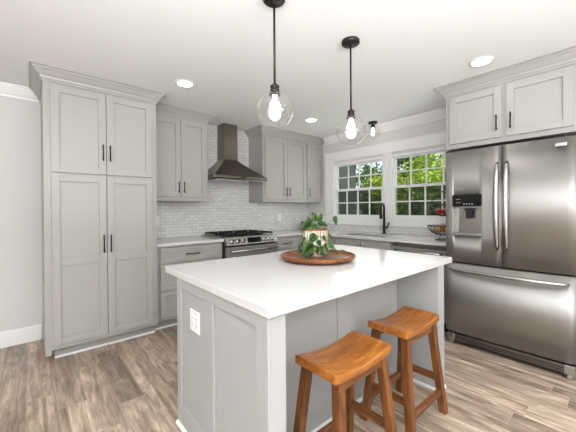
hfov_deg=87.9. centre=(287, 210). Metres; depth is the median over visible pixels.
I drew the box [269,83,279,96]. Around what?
socket
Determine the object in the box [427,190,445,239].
fruit basket
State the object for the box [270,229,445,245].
countertop
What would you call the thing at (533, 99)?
upper cabinet
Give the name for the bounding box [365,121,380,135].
ceiling light
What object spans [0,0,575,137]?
ceiling
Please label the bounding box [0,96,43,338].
wall
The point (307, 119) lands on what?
recessed light
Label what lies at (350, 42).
pendant light
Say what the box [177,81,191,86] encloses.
diffuser
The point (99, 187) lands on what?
pantry cabinet
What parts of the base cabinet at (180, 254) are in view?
shoe moulding, drawer, drawer, drawer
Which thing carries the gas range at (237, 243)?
on the floor
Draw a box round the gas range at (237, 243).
[202,230,278,258]
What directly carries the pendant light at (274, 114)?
hanging from the ceiling
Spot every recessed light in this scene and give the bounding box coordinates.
[175,79,194,87]
[304,118,317,121]
[468,56,494,66]
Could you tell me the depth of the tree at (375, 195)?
12.19 m
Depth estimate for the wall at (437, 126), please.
4.14 m
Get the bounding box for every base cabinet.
[155,242,221,329]
[275,235,303,251]
[328,236,392,249]
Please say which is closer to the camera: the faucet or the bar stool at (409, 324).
the bar stool at (409, 324)
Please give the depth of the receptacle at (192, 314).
1.62 m
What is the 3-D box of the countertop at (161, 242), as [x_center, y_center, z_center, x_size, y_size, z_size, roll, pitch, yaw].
[-1.259,0.357,3.543,0.769,0.031,0.631,-1,0,-41]
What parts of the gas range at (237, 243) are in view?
control panel, handle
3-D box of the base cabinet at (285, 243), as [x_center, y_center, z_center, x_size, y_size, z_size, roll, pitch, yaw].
[-0.124,0.804,4.512,0.636,0.880,0.640,-1,0,-41]
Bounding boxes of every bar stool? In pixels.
[293,330,396,431]
[360,305,447,431]
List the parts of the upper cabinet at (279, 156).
door, crown moulding, door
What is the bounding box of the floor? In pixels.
[0,325,575,431]
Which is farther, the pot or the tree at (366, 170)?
the tree at (366, 170)
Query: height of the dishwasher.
0.878 m
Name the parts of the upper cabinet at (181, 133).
door, crown moulding, door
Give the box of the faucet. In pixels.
[379,202,389,233]
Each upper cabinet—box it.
[156,102,216,201]
[244,125,308,202]
[305,135,323,202]
[433,45,575,151]
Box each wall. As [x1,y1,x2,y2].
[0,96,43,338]
[322,118,445,233]
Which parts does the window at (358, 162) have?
sash, sash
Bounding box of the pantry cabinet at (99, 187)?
[29,60,166,358]
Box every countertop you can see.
[157,236,223,246]
[165,244,451,318]
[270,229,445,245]
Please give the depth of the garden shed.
8.63 m
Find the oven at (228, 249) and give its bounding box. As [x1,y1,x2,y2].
[225,243,276,257]
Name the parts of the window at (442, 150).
sash, sash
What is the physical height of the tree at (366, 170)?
4.579 m
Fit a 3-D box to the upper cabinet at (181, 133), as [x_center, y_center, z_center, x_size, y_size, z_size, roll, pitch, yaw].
[-1.323,-0.648,3.622,0.793,1.070,0.430,-1,0,-41]
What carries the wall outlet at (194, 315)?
attached to the kitchen island
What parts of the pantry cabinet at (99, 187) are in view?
door, door, crown moulding, shoe moulding, door, door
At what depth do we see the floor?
2.06 m
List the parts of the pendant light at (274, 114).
rod, glass globe, bulb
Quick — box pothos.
[296,212,348,257]
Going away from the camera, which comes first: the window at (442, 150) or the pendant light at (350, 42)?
the pendant light at (350, 42)
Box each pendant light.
[256,0,292,129]
[336,36,365,145]
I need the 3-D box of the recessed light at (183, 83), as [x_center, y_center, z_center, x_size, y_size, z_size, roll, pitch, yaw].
[-0.958,-1.178,2.777,0.180,0.006,0.180,-1,0,-41]
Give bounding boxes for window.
[334,157,382,217]
[391,147,446,219]
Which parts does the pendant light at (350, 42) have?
rod, glass globe, bulb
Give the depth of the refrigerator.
2.39 m
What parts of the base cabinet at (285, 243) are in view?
drawer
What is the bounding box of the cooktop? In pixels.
[202,234,272,240]
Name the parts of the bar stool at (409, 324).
leg, leg, seat, leg, leg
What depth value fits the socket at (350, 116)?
2.08 m
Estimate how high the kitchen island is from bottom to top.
0.868 m
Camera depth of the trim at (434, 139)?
4.16 m
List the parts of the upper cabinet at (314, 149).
door, crown moulding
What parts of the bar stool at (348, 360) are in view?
leg, leg, seat, leg, leg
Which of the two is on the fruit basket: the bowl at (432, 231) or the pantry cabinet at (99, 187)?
the bowl at (432, 231)
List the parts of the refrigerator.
dispenser frame, door, handle, handle, handle, freezer drawer, door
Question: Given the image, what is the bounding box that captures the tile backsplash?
[157,124,445,238]
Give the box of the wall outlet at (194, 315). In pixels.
[190,308,199,334]
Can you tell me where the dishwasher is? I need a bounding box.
[392,242,448,331]
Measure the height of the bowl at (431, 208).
0.131 m
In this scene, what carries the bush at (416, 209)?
on the lawn
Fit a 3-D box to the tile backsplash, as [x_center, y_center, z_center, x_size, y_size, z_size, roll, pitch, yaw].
[0.144,-0.430,3.453,2.790,1.525,2.620,-1,0,-41]
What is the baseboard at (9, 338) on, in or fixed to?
attached to the wall
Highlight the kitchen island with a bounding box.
[176,265,445,431]
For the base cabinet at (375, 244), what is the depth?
3.74 m
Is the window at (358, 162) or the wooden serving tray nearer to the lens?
the wooden serving tray
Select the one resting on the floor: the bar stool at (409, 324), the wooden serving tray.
the bar stool at (409, 324)
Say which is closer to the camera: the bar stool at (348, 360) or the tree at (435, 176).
the bar stool at (348, 360)
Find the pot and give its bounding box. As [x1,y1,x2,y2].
[303,228,327,256]
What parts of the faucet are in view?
spout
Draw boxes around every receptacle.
[191,313,193,326]
[195,316,197,329]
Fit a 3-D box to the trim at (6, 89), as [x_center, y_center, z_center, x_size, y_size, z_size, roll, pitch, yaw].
[-3.682,-1.104,1.833,3.310,0.105,0.080,-1,0,-41]
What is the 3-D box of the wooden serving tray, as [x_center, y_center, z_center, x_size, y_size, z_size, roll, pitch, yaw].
[0.209,0.325,2.098,0.521,0.040,0.521,-1,0,-41]
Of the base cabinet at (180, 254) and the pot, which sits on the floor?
the base cabinet at (180, 254)
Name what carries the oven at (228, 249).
in the gas range at (237, 243)
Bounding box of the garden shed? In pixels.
[338,165,355,214]
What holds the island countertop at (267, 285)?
on the kitchen island
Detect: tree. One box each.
[356,162,407,211]
[356,169,409,214]
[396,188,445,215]
[397,152,445,214]
[398,153,445,199]
[401,154,445,205]
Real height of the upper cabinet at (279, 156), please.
1.070 m
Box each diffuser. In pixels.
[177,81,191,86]
[471,58,490,65]
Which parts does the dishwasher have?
handle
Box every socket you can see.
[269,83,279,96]
[347,109,354,119]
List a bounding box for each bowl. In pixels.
[427,225,445,235]
[429,204,445,215]
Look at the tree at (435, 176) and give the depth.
10.48 m
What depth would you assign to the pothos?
2.09 m
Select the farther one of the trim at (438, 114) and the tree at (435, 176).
the tree at (435, 176)
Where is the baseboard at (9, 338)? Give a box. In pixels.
[0,324,41,348]
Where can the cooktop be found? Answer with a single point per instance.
(226, 237)
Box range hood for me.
[208,123,267,183]
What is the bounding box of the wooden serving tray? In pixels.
[281,249,355,264]
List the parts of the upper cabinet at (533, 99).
door, handle, crown moulding, handle, door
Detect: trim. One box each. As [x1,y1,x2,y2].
[0,82,38,101]
[323,107,445,144]
[325,131,445,227]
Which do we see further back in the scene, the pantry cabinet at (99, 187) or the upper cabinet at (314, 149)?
the upper cabinet at (314, 149)
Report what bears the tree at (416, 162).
on the lawn
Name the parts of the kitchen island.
panel, shoe moulding, panel, panel, shoe moulding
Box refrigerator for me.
[446,133,575,380]
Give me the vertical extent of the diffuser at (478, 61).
0.003 m
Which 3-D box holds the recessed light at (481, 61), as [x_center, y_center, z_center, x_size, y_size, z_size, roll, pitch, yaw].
[1.552,-1.195,2.400,0.180,0.006,0.180,-1,0,-41]
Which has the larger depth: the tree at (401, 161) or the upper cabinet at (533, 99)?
the tree at (401, 161)
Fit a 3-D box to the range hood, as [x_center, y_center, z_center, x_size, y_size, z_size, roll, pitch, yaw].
[-0.751,-0.793,4.073,0.806,0.791,0.493,-1,0,-41]
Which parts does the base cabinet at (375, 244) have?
drawer, drawer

